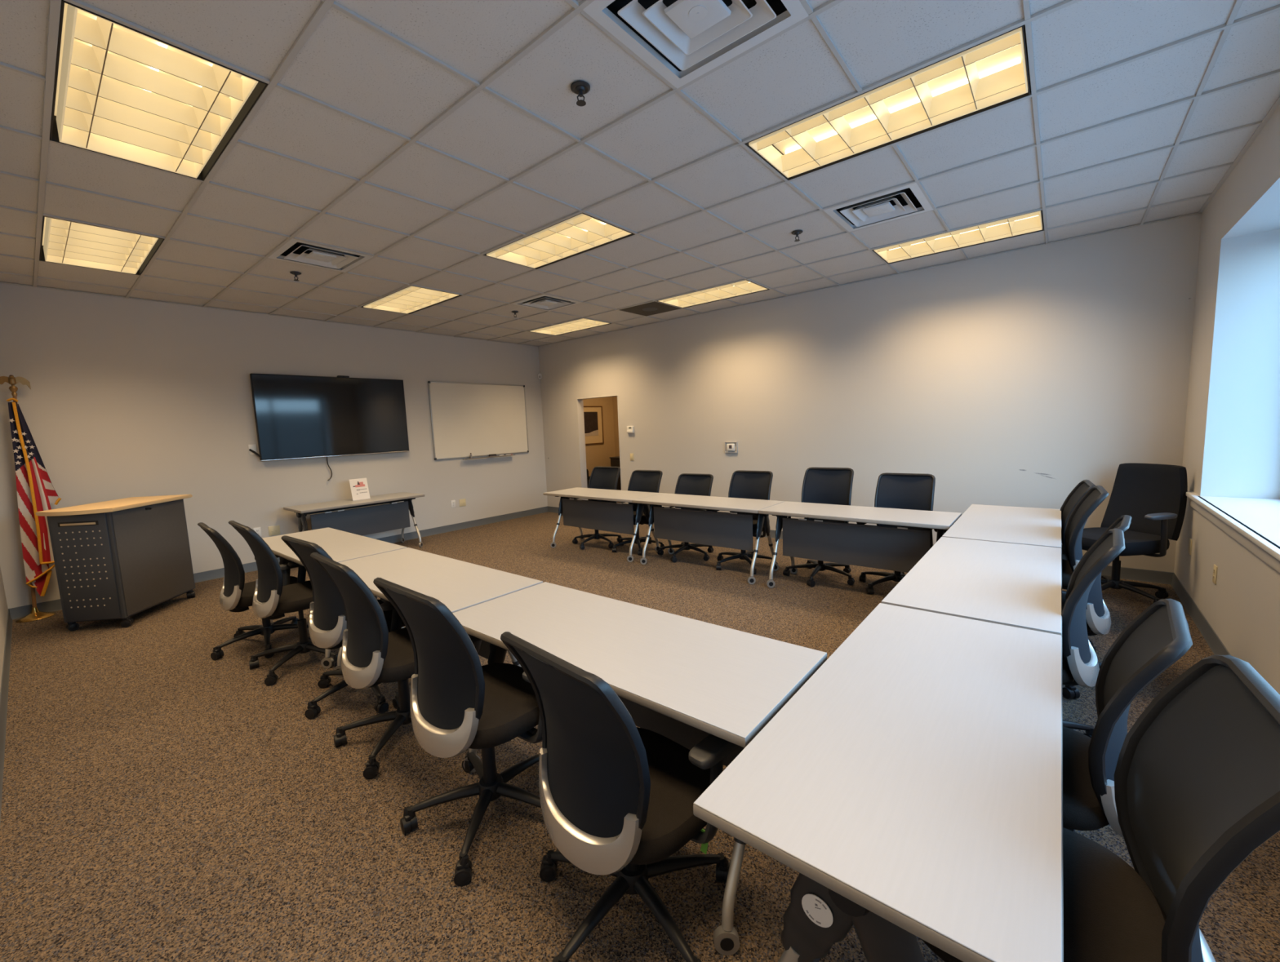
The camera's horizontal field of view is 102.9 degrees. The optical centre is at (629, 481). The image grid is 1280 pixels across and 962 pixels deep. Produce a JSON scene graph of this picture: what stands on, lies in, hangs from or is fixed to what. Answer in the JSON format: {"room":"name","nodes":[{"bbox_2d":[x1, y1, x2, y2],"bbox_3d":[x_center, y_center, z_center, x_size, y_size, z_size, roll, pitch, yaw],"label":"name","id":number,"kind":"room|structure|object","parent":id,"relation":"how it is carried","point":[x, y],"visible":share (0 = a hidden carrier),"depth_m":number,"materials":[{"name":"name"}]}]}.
{"room":"conference room","nodes":[
{"label":"conference room","id":0,"kind":"room"},
{"bbox_2d":[0,566,8,690],"bbox_3d":[-2.686,-0.246,1.828,8.081,3.373,0.140,3,8,40],"label":"wall","id":1,"kind":"structure","parent":0,"point":[3,605],"depth_m":4.00,"materials":[{"name":"grey paint"}]},
{"bbox_2d":[0,608,13,823],"bbox_3d":[-2.570,1.369,2.063,8.061,0.104,0.016,3,8,40],"label":"baseboard","id":2,"kind":"structure","parent":1,"relation":"attached to","point":[6,657],"depth_m":3.11,"materials":[{"name":"grey"}]},
{"bbox_2d":[0,283,547,608],"bbox_3d":[-3.710,-0.763,6.957,0.140,3.373,6.716,3,8,40],"label":"wall","id":3,"kind":"structure","parent":0,"point":[126,397],"depth_m":5.68,"materials":[{"name":"grey paint"}]},
{"bbox_2d":[248,444,261,457],"bbox_3d":[-4.396,-0.358,5.984,0.111,0.154,0.074,1,7,27],"label":"cable plate","id":4,"kind":"object","parent":3,"relation":"attached to","point":[252,448],"visible":1,"depth_m":5.99,"materials":[{"name":"white plastic"}]},
{"bbox_2d":[253,527,262,537],"bbox_3d":[-4.428,0.606,6.070,0.009,0.115,0.072,3,8,40],"label":"wall outlet","id":5,"kind":"object","parent":3,"relation":"attached to","point":[258,530],"visible":0.78,"depth_m":6.07,"materials":[{"name":"white plastic"}]},
{"bbox_2d":[267,525,280,536],"bbox_3d":[-4.318,0.598,6.200,0.008,0.115,0.118,3,8,40],"label":"data plate","id":6,"kind":"object","parent":3,"relation":"attached to","point":[273,531],"visible":1,"depth_m":6.20,"materials":[{"name":"beige plastic"}]},
{"bbox_2d":[8,506,547,619],"bbox_3d":[-3.584,0.864,7.084,0.016,0.104,6.436,3,8,40],"label":"baseboard","id":7,"kind":"structure","parent":3,"relation":"attached to","point":[15,613],"depth_m":7.32,"materials":[{"name":"grey"}]},
{"bbox_2d":[249,373,409,461],"bbox_3d":[-3.808,-0.846,6.658,0.079,1.021,1.805,3,8,40],"label":"television","id":8,"kind":"object","parent":3,"relation":"attached to","point":[296,416],"visible":1,"depth_m":6.53,"materials":[{"name":"black plastic"}]},
{"bbox_2d":[326,457,332,480],"bbox_3d":[-3.896,-0.182,6.615,0.025,0.347,0.068,1,7,28],"label":"power cable","id":9,"kind":"object","parent":8,"relation":"hanging from","point":[326,457],"visible":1,"depth_m":6.62,"materials":[{"name":"black plastic"}]},
{"bbox_2d":[337,375,349,377],"bbox_3d":[-3.741,-1.367,6.662,0.055,0.031,0.140,3,8,40],"label":"webcam","id":10,"kind":"object","parent":8,"relation":"attached to","point":[341,376],"visible":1,"depth_m":6.64,"materials":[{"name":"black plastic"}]},
{"bbox_2d":[450,500,455,507],"bbox_3d":[-2.771,0.353,8.027,0.009,0.115,0.072,3,8,40],"label":"wall outlet","id":11,"kind":"object","parent":3,"relation":"attached to","point":[453,502],"visible":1,"depth_m":8.02,"materials":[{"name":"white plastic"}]},
{"bbox_2d":[458,498,466,506],"bbox_3d":[-2.666,0.340,8.151,0.008,0.115,0.115,3,8,40],"label":"data plate","id":12,"kind":"object","parent":3,"relation":"attached to","point":[462,502],"visible":1,"depth_m":8.15,"materials":[{"name":"beige plastic"}]},
{"bbox_2d":[427,381,528,460],"bbox_3d":[-2.380,-0.996,8.347,0.091,1.215,1.809,3,8,40],"label":"whiteboard","id":13,"kind":"object","parent":3,"relation":"attached to","point":[479,420],"visible":1,"depth_m":8.28,"materials":[{"name":"ceramic"}]},
{"bbox_2d":[464,454,515,459],"bbox_3d":[-2.311,-0.407,8.449,0.070,0.018,0.980,3,8,40],"label":"tray","id":14,"kind":"object","parent":13,"relation":"on","point":[477,455],"depth_m":8.34,"materials":[{"name":"metal"}]},
{"bbox_2d":[582,396,614,476],"bbox_3d":[-1.065,-0.970,10.527,0.100,2.800,2.144,3,8,40],"label":"wall","id":15,"kind":"structure","parent":0,"point":[597,455],"depth_m":11.06,"materials":[{"name":"beige paint"}]},
{"bbox_2d":[583,406,604,444],"bbox_3d":[-0.849,-1.176,10.673,0.028,0.802,0.862,3,8,40],"label":"framed picture","id":16,"kind":"object","parent":15,"relation":"attached to","point":[593,415],"visible":0.54,"depth_m":10.79},
{"bbox_2d":[583,412,598,433],"bbox_3d":[-0.850,-1.206,10.670,0.003,0.500,0.560,3,8,40],"label":"artwork","id":17,"kind":"object","parent":16,"relation":"attached to","point":[591,419],"depth_m":10.72},
{"bbox_2d":[612,396,619,457],"bbox_3d":[0.918,-1.028,10.318,3.400,2.800,0.100,3,8,40],"label":"wall","id":18,"kind":"structure","parent":0,"point":[614,398],"depth_m":11.25,"materials":[{"name":"beige paint"}]},
{"bbox_2d":[0,0,1279,346],"bbox_3d":[-0.634,-2.103,4.158,8.361,0.352,6.736,3,8,40],"label":"ceiling","id":19,"kind":"structure","parent":0,"point":[426,140],"depth_m":2.80,"materials":[{"name":"tile"}]},
{"bbox_2d":[39,216,164,275],"bbox_3d":[-4.034,-1.827,3.868,1.193,0.140,0.584,3,8,40],"label":"ceiling light","id":20,"kind":"object","parent":19,"relation":"hanging from","point":[63,242],"visible":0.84,"depth_m":3.88,"materials":[{"name":"white plastic"}]},
{"bbox_2d":[49,0,267,181],"bbox_3d":[-2.168,-1.732,2.300,1.193,0.140,0.584,3,8,40],"label":"ceiling light","id":21,"kind":"object","parent":19,"relation":"hanging from","point":[121,91],"visible":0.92,"depth_m":2.26,"materials":[{"name":"white plastic"}]},
{"bbox_2d":[289,271,301,281],"bbox_3d":[-3.013,-1.853,4.607,0.088,0.066,0.088,-4,6,-11],"label":"sprinkler head","id":22,"kind":"object","parent":19,"relation":"hanging from","point":[295,273],"visible":1,"depth_m":4.60},
{"bbox_2d":[268,239,373,272],"bbox_3d":[-2.551,-1.934,4.203,0.594,0.174,0.594,3,8,40],"label":"ceiling vent","id":23,"kind":"object","parent":19,"relation":"in","point":[296,251],"visible":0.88,"depth_m":4.25,"materials":[{"name":"white metal"}]},
{"bbox_2d":[360,285,462,314],"bbox_3d":[-2.466,-2.092,5.717,1.193,0.140,0.584,3,8,40],"label":"ceiling light","id":24,"kind":"object","parent":19,"relation":"hanging from","point":[410,300],"visible":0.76,"depth_m":5.76,"materials":[{"name":"white plastic"}]},
{"bbox_2d":[511,311,518,317],"bbox_3d":[-1.446,-2.117,6.456,0.088,0.066,0.088,-4,6,-11],"label":"sprinkler head","id":25,"kind":"object","parent":19,"relation":"hanging from","point":[513,312],"visible":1,"depth_m":6.44},
{"bbox_2d":[511,294,581,311],"bbox_3d":[-0.983,-2.199,6.052,0.594,0.174,0.594,3,8,40],"label":"ceiling vent","id":26,"kind":"object","parent":19,"relation":"in","point":[544,302],"visible":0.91,"depth_m":6.07,"materials":[{"name":"white metal"}]},
{"bbox_2d":[483,213,635,269],"bbox_3d":[-0.601,-1.997,4.149,1.193,0.140,0.584,3,8,40],"label":"ceiling light","id":27,"kind":"object","parent":19,"relation":"hanging from","point":[582,233],"visible":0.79,"depth_m":4.18,"materials":[{"name":"white plastic"}]},
{"bbox_2d":[529,318,611,335],"bbox_3d":[-0.899,-2.357,7.566,1.193,0.140,0.584,3,8,40],"label":"ceiling light","id":28,"kind":"object","parent":19,"relation":"hanging from","point":[584,323],"visible":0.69,"depth_m":7.63,"materials":[{"name":"white plastic"}]},
{"bbox_2d":[570,80,590,106],"bbox_3d":[-0.215,-1.710,2.255,0.088,0.066,0.088,-4,6,-11],"label":"sprinkler head","id":29,"kind":"object","parent":19,"relation":"hanging from","point":[580,88],"visible":1,"depth_m":2.25},
{"bbox_2d":[619,302,680,316],"bbox_3d":[0.270,-2.231,6.593,0.586,0.008,0.586,3,8,40],"label":"ceiling vent","id":30,"kind":"object","parent":19,"relation":"in","point":[653,308],"visible":1,"depth_m":6.58,"materials":[{"name":"black metal"}]},
{"bbox_2d":[582,0,808,88],"bbox_3d":[0.247,-1.791,1.852,0.594,0.174,0.594,3,8,40],"label":"ceiling vent","id":31,"kind":"object","parent":19,"relation":"in","point":[682,41],"visible":1,"depth_m":1.95,"materials":[{"name":"white metal"}]},
{"bbox_2d":[657,280,769,308],"bbox_3d":[0.967,-2.262,5.998,1.193,0.140,0.584,3,8,40],"label":"ceiling light","id":32,"kind":"object","parent":19,"relation":"hanging from","point":[744,287],"visible":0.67,"depth_m":6.06,"materials":[{"name":"white plastic"}]},
{"bbox_2d":[791,230,803,241],"bbox_3d":[1.353,-1.975,4.104,0.088,0.066,0.088,-4,6,-11],"label":"sprinkler head","id":33,"kind":"object","parent":19,"relation":"hanging from","point":[797,233],"visible":1,"depth_m":4.09},
{"bbox_2d":[823,182,933,231],"bbox_3d":[1.815,-2.056,3.701,0.594,0.174,0.594,3,8,40],"label":"ceiling vent","id":34,"kind":"object","parent":19,"relation":"in","point":[908,200],"visible":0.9,"depth_m":3.75,"materials":[{"name":"white metal"}]},
{"bbox_2d":[745,24,1031,180],"bbox_3d":[1.265,-1.902,2.582,1.193,0.140,0.584,3,8,40],"label":"ceiling light","id":35,"kind":"object","parent":19,"relation":"hanging from","point":[993,73],"visible":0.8,"depth_m":2.57,"materials":[{"name":"white plastic"}]},
{"bbox_2d":[872,209,1044,264],"bbox_3d":[2.832,-2.167,4.431,1.193,0.140,0.584,3,8,40],"label":"ceiling light","id":36,"kind":"object","parent":19,"relation":"hanging from","point":[1033,222],"visible":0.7,"depth_m":4.47,"materials":[{"name":"white plastic"}]},
{"bbox_2d":[0,511,1279,961],"bbox_3d":[-0.508,1.073,4.500,8.361,0.001,6.726,3,8,40],"label":"floor","id":37,"kind":"structure","parent":0,"point":[162,801],"depth_m":2.09,"materials":[{"name":"carpet"}]},
{"bbox_2d":[0,374,55,622],"bbox_3d":[-5.500,0.158,4.585,0.243,2.202,0.282,-3,6,-5],"label":"flag stand","id":38,"kind":"object","parent":37,"relation":"on","point":[35,615],"visible":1,"depth_m":4.61,"materials":[{"name":"gold metal"}]},
{"bbox_2d":[8,386,17,395],"bbox_3d":[-5.476,-0.806,4.534,0.054,0.085,0.054,3,8,40],"label":"finial","id":39,"kind":"object","parent":38,"relation":"on","point":[14,389],"depth_m":4.52,"materials":[{"name":"gold metal"}]},
{"bbox_2d":[6,398,61,596],"bbox_3d":[-5.394,0.153,4.641,0.099,1.809,0.301,2,8,36],"label":"flag","id":40,"kind":"object","parent":38,"relation":"hanging from","point":[35,490],"visible":0.95,"depth_m":4.62,"materials":[{"name":"multicoloured fabric"}]},
{"bbox_2d":[35,494,195,631],"bbox_3d":[-4.563,0.703,4.628,0.574,1.031,0.985,-3,6,-6],"label":"lectern","id":41,"kind":"object","parent":37,"relation":"on","point":[125,558],"visible":1,"depth_m":4.32,"materials":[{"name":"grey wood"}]},
{"bbox_2d":[35,494,192,515],"bbox_3d":[-4.583,0.207,4.574,0.574,0.032,0.985,-3,6,-6],"label":"countertop","id":42,"kind":"structure","parent":41,"relation":"on","point":[120,504],"depth_m":4.40,"materials":[{"name":"brown wood"}]},
{"bbox_2d":[197,522,308,660],"bbox_3d":[-2.776,0.754,3.814,0.657,0.962,0.656,3,9,43],"label":"chair","id":43,"kind":"object","parent":37,"relation":"on","point":[236,596],"visible":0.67,"depth_m":3.63,"materials":[{"name":"black plastic"}]},
{"bbox_2d":[228,520,337,686],"bbox_3d":[-2.251,0.737,3.501,0.654,1.022,0.656,3,8,42],"label":"chair","id":44,"kind":"object","parent":37,"relation":"on","point":[272,600],"visible":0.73,"depth_m":3.28,"materials":[{"name":"black plastic"}]},
{"bbox_2d":[262,527,407,668],"bbox_3d":[-2.368,0.840,4.001,1.492,0.720,0.610,3,8,40],"label":"table","id":45,"kind":"object","parent":37,"relation":"on","point":[340,546],"visible":0.22,"depth_m":3.87,"materials":[{"name":"laminate"}]},
{"bbox_2d":[280,535,404,719],"bbox_3d":[-1.614,0.776,3.017,0.657,0.997,0.656,3,8,38],"label":"chair","id":46,"kind":"object","parent":37,"relation":"on","point":[327,621],"visible":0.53,"depth_m":2.82,"materials":[{"name":"black plastic"}]},
{"bbox_2d":[283,492,424,547],"bbox_3d":[-3.481,0.602,6.605,0.610,0.720,1.492,3,8,40],"label":"table","id":47,"kind":"object","parent":37,"relation":"on","point":[392,516],"visible":0.73,"depth_m":6.51,"materials":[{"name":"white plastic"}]},
{"bbox_2d":[349,478,370,501],"bbox_3d":[-3.503,0.101,6.618,0.074,0.274,0.216,3,8,40],"label":"table sign","id":48,"kind":"object","parent":47,"relation":"on","point":[359,487],"visible":1,"depth_m":6.61,"materials":[{"name":"paper"}]},
{"bbox_2d":[355,481,364,487],"bbox_3d":[-3.502,0.040,6.624,0.014,0.061,0.120,3,8,40],"label":"picture","id":49,"kind":"object","parent":48,"relation":"attached to","point":[357,484],"depth_m":6.62},
{"bbox_2d":[310,552,414,779],"bbox_3d":[-1.149,0.806,2.590,0.654,0.992,0.656,3,8,43],"label":"chair","id":50,"kind":"object","parent":37,"relation":"on","point":[371,655],"visible":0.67,"depth_m":2.36,"materials":[{"name":"black plastic"}]},
{"bbox_2d":[333,547,542,677],"bbox_3d":[-1.214,0.899,3.032,1.492,0.720,0.610,3,8,40],"label":"table","id":51,"kind":"object","parent":37,"relation":"on","point":[460,585],"visible":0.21,"depth_m":2.88,"materials":[{"name":"white laminate"}]},
{"bbox_2d":[373,577,542,887],"bbox_3d":[-0.563,0.831,2.031,0.654,1.017,0.656,3,8,41],"label":"chair","id":52,"kind":"object","parent":37,"relation":"on","point":[458,704],"visible":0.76,"depth_m":1.83,"materials":[{"name":"black plastic"}]},
{"bbox_2d":[567,466,622,550],"bbox_3d":[-0.451,0.331,6.646,0.654,1.002,0.656,2,8,36],"label":"chair","id":53,"kind":"object","parent":37,"relation":"on","point":[601,477],"visible":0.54,"depth_m":6.78,"materials":[{"name":"black fabric"}]},
{"bbox_2d":[542,487,664,562],"bbox_3d":[-0.331,0.501,6.360,1.492,0.720,0.610,3,8,40],"label":"table","id":54,"kind":"object","parent":37,"relation":"on","point":[617,517],"visible":0.87,"depth_m":6.19,"materials":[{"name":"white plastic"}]},
{"bbox_2d":[500,631,738,961],"bbox_3d":[-0.014,0.891,1.572,0.656,0.952,0.657,-8,9,-43],"label":"chair","id":55,"kind":"object","parent":37,"relation":"on","point":[617,797],"visible":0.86,"depth_m":1.41,"materials":[{"name":"black plastic"}]},
{"bbox_2d":[606,470,664,555],"bbox_3d":[0.094,0.363,6.335,0.657,0.962,0.656,2,8,37],"label":"chair","id":56,"kind":"object","parent":37,"relation":"on","point":[642,481],"visible":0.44,"depth_m":6.42,"materials":[{"name":"black fabric"}]},
{"bbox_2d":[452,582,826,955],"bbox_3d":[-0.061,0.958,2.062,1.492,0.720,0.610,3,8,40],"label":"table","id":57,"kind":"object","parent":37,"relation":"on","point":[685,681],"visible":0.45,"depth_m":1.82,"materials":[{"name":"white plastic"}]},
{"bbox_2d":[657,473,713,562],"bbox_3d":[0.645,0.405,5.886,0.654,0.932,0.656,2,8,36],"label":"chair","id":58,"kind":"object","parent":37,"relation":"on","point":[692,484],"visible":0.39,"depth_m":6.02,"materials":[{"name":"black fabric"}]},
{"bbox_2d":[632,493,785,584],"bbox_3d":[0.813,0.559,5.399,1.492,0.720,0.610,3,8,40],"label":"table","id":59,"kind":"object","parent":37,"relation":"on","point":[734,530],"visible":0.87,"depth_m":5.23,"materials":[{"name":"white laminate"}]},
{"bbox_2d":[708,470,777,574],"bbox_3d":[1.209,0.404,5.409,0.657,0.992,0.656,2,8,37],"label":"chair","id":60,"kind":"object","parent":37,"relation":"on","point":[753,485],"visible":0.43,"depth_m":5.51,"materials":[{"name":"black fabric"}]},
{"bbox_2d":[782,467,854,586],"bbox_3d":[1.823,0.413,4.863,0.654,1.042,0.656,3,8,38],"label":"chair","id":61,"kind":"object","parent":37,"relation":"on","point":[827,486],"visible":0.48,"depth_m":5.00,"materials":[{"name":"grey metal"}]},
{"bbox_2d":[758,501,961,587],"bbox_3d":[1.957,0.617,4.438,1.492,0.720,0.610,3,8,40],"label":"table","id":62,"kind":"object","parent":37,"relation":"on","point":[900,548],"visible":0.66,"depth_m":4.30,"materials":[{"name":"white laminate"}]},
{"bbox_2d":[693,603,1063,961],"bbox_3d":[0.863,0.981,1.506,0.610,0.720,1.492,3,8,40],"label":"table","id":63,"kind":"object","parent":37,"relation":"on","point":[912,785],"visible":0.99,"depth_m":1.10,"materials":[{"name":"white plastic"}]},
{"bbox_2d":[801,893,833,928],"bbox_3d":[0.373,0.853,1.012,0.062,0.062,0.002,3,8,40],"label":"sticker","id":64,"kind":"object","parent":63,"relation":"attached to","point":[818,912],"visible":1,"depth_m":1.01,"materials":[{"name":"paper"}]},
{"bbox_2d":[805,898,826,924],"bbox_3d":[0.372,0.853,1.013,0.042,0.051,0.001,3,8,40],"label":"print","id":65,"kind":"object","parent":64,"relation":"attached to","point":[815,908],"depth_m":1.01,"materials":[{"name":"grey"}]},
{"bbox_2d":[856,472,935,594],"bbox_3d":[2.368,0.452,4.487,0.657,1.002,0.656,3,8,40],"label":"chair","id":66,"kind":"object","parent":37,"relation":"on","point":[913,491],"visible":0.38,"depth_m":4.59,"materials":[{"name":"black fabric"}]},
{"bbox_2d":[880,537,1062,636],"bbox_3d":[1.836,0.816,2.654,0.610,0.720,1.492,3,8,40],"label":"table","id":67,"kind":"object","parent":37,"relation":"on","point":[1015,585],"visible":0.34,"depth_m":2.41,"materials":[{"name":"white laminate"}]},
{"bbox_2d":[942,504,1062,549],"bbox_3d":[2.809,0.652,3.802,0.610,0.720,1.492,3,8,40],"label":"table","id":68,"kind":"object","parent":37,"relation":"on","point":[1035,526],"visible":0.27,"depth_m":3.61,"materials":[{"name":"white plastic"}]},
{"bbox_2d":[1059,480,1095,594],"bbox_3d":[3.234,0.482,4.004,0.656,0.977,0.657,2,8,36],"label":"chair","id":69,"kind":"object","parent":37,"relation":"on","point":[1082,487],"visible":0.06,"depth_m":3.95,"materials":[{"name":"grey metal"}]},
{"bbox_2d":[1062,485,1109,652],"bbox_3d":[2.736,0.542,3.431,0.656,1.022,0.654,3,8,38],"label":"chair","id":70,"kind":"object","parent":37,"relation":"on","point":[1095,496],"visible":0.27,"depth_m":3.19,"materials":[{"name":"black plastic"}]},
{"bbox_2d":[1061,528,1125,737],"bbox_3d":[1.757,0.709,2.308,0.656,1.012,0.654,3,8,43],"label":"chair","id":71,"kind":"object","parent":37,"relation":"on","point":[1080,664],"visible":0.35,"depth_m":2.05,"materials":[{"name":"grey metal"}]},
{"bbox_2d":[1062,515,1131,699],"bbox_3d":[2.462,0.652,2.938,0.657,0.932,0.656,-8,9,-43],"label":"chair","id":72,"kind":"object","parent":37,"relation":"on","point":[1098,619],"visible":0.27,"depth_m":2.71,"materials":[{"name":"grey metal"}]},
{"bbox_2d":[920,654,1279,961],"bbox_3d":[0.878,0.871,1.108,0.656,1.022,0.654,2,8,36],"label":"chair","id":73,"kind":"object","parent":37,"relation":"on","point":[1197,775],"visible":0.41,"depth_m":1.00,"materials":[{"name":"black plastic"}]},
{"bbox_2d":[1062,599,1192,836],"bbox_3d":[1.328,0.831,1.631,0.656,0.952,0.657,4,9,44],"label":"chair","id":74,"kind":"object","parent":37,"relation":"on","point":[1159,637],"visible":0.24,"depth_m":1.42,"materials":[{"name":"black plastic"}]},
{"bbox_2d":[1081,462,1187,603],"bbox_3d":[3.912,0.407,4.063,0.690,1.060,0.676,-4,6,-12],"label":"office chair","id":75,"kind":"object","parent":37,"relation":"on","point":[1154,496],"visible":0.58,"depth_m":4.04,"materials":[{"name":"black fabric"}]},
{"bbox_2d":[538,213,1201,573],"bbox_3d":[1.540,-0.960,6.814,8.061,3.373,0.140,3,8,40],"label":"wall","id":76,"kind":"structure","parent":0,"point":[1020,378],"depth_m":5.31,"materials":[{"name":"paint"}]},
{"bbox_2d":[537,373,542,379],"bbox_3d":[-1.616,-1.902,9.212,0.079,0.110,0.079,3,8,40],"label":"sensor","id":77,"kind":"object","parent":76,"relation":"attached to","point":[540,375],"visible":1,"depth_m":9.19,"materials":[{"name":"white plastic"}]},
{"bbox_2d":[547,506,559,513],"bbox_3d":[-1.175,0.533,9.227,0.922,0.104,0.016,3,8,40],"label":"baseboard","id":78,"kind":"structure","parent":76,"relation":"attached to","point":[551,509],"depth_m":9.42,"materials":[{"name":"grey rubber"}]},
{"bbox_2d":[576,395,622,500],"bbox_3d":[-0.456,-0.396,8.585,0.930,2.030,0.148,3,8,40],"label":"door frame","id":79,"kind":"structure","parent":76,"relation":"in","point":[580,402],"depth_m":8.84,"materials":[{"name":"grey paint"}]},
{"bbox_2d":[626,426,634,433],"bbox_3d":[0.015,-0.816,8.012,0.125,0.105,0.036,3,8,40],"label":"thermostat","id":80,"kind":"object","parent":76,"relation":"attached to","point":[630,429],"visible":1,"depth_m":7.99,"materials":[{"name":"white plastic"}]},
{"bbox_2d":[630,453,634,461],"bbox_3d":[0.041,-0.387,8.068,0.072,0.115,0.010,3,8,40],"label":"light switch","id":81,"kind":"object","parent":76,"relation":"attached to","point":[631,455],"visible":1,"depth_m":8.07,"materials":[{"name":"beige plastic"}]},
{"bbox_2d":[724,441,737,453],"bbox_3d":[1.377,-0.464,6.908,0.186,0.150,0.035,3,8,40],"label":"controller","id":82,"kind":"object","parent":76,"relation":"attached to","point":[730,447],"visible":1,"depth_m":6.89,"materials":[{"name":"white plastic"}]},
{"bbox_2d":[653,523,1173,584],"bbox_3d":[2.264,0.708,6.337,6.209,0.104,0.016,3,8,40],"label":"baseboard","id":83,"kind":"structure","parent":76,"relation":"attached to","point":[1131,574],"depth_m":4.47,"materials":[{"name":"grey"}]},
{"bbox_2d":[1173,105,1279,694],"bbox_3d":[2.686,-0.437,1.582,0.460,3.373,6.716,3,8,40],"label":"wall","id":84,"kind":"structure","parent":0,"point":[1232,443],"depth_m":3.44,"materials":[{"name":"grey paint"}]},
{"bbox_2d":[1188,538,1191,555],"bbox_3d":[4.242,0.493,3.854,0.008,0.115,0.072,3,8,40],"label":"data plate","id":85,"kind":"object","parent":84,"relation":"attached to","point":[1190,540],"visible":1,"depth_m":3.84,"materials":[{"name":"beige plastic"}]},
{"bbox_2d":[1170,573,1231,655],"bbox_3d":[2.570,1.178,1.912,0.016,0.104,6.436,3,8,40],"label":"baseboard","id":86,"kind":"structure","parent":84,"relation":"attached to","point":[1214,642],"depth_m":3.49,"materials":[{"name":"grey"}]},
{"bbox_2d":[1212,564,1217,584],"bbox_3d":[3.715,0.590,3.233,0.009,0.115,0.072,3,8,40],"label":"wall outlet","id":87,"kind":"object","parent":84,"relation":"attached to","point":[1215,569],"visible":1,"depth_m":3.22,"materials":[{"name":"beige plastic"}]},
{"bbox_2d":[1186,491,1279,560],"bbox_3d":[2.749,0.383,1.756,0.482,0.030,5.282,3,8,40],"label":"windowsill","id":88,"kind":"structure","parent":84,"relation":"attached to","point":[1258,520],"depth_m":2.98,"materials":[{"name":"white paint"}]},
{"bbox_2d":[1189,498,1279,573],"bbox_3d":[2.594,0.428,1.895,0.016,0.075,5.205,3,8,40],"label":"trim","id":89,"kind":"structure","parent":84,"relation":"attached to","point":[1268,559],"depth_m":2.77,"materials":[{"name":"grey paint"}]},
{"label":"floor","id":90,"kind":"structure","parent":0,"visible":0},
{"bbox_2d":[586,469,617,500],"bbox_3d":[-0.650,0.132,9.864,0.730,0.720,0.860,-1,6,10],"label":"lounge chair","id":91,"kind":"object","parent":90,"relation":"on","point":[588,477],"visible":0.05,"depth_m":10.11,"materials":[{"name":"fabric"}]},
{"bbox_2d":[609,456,621,490],"bbox_3d":[-0.033,-0.090,10.829,0.580,0.882,0.491,3,8,40],"label":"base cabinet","id":92,"kind":"object","parent":90,"relation":"on","point":[615,461],"visible":0.15,"depth_m":10.70,"materials":[{"name":"brown wood"}]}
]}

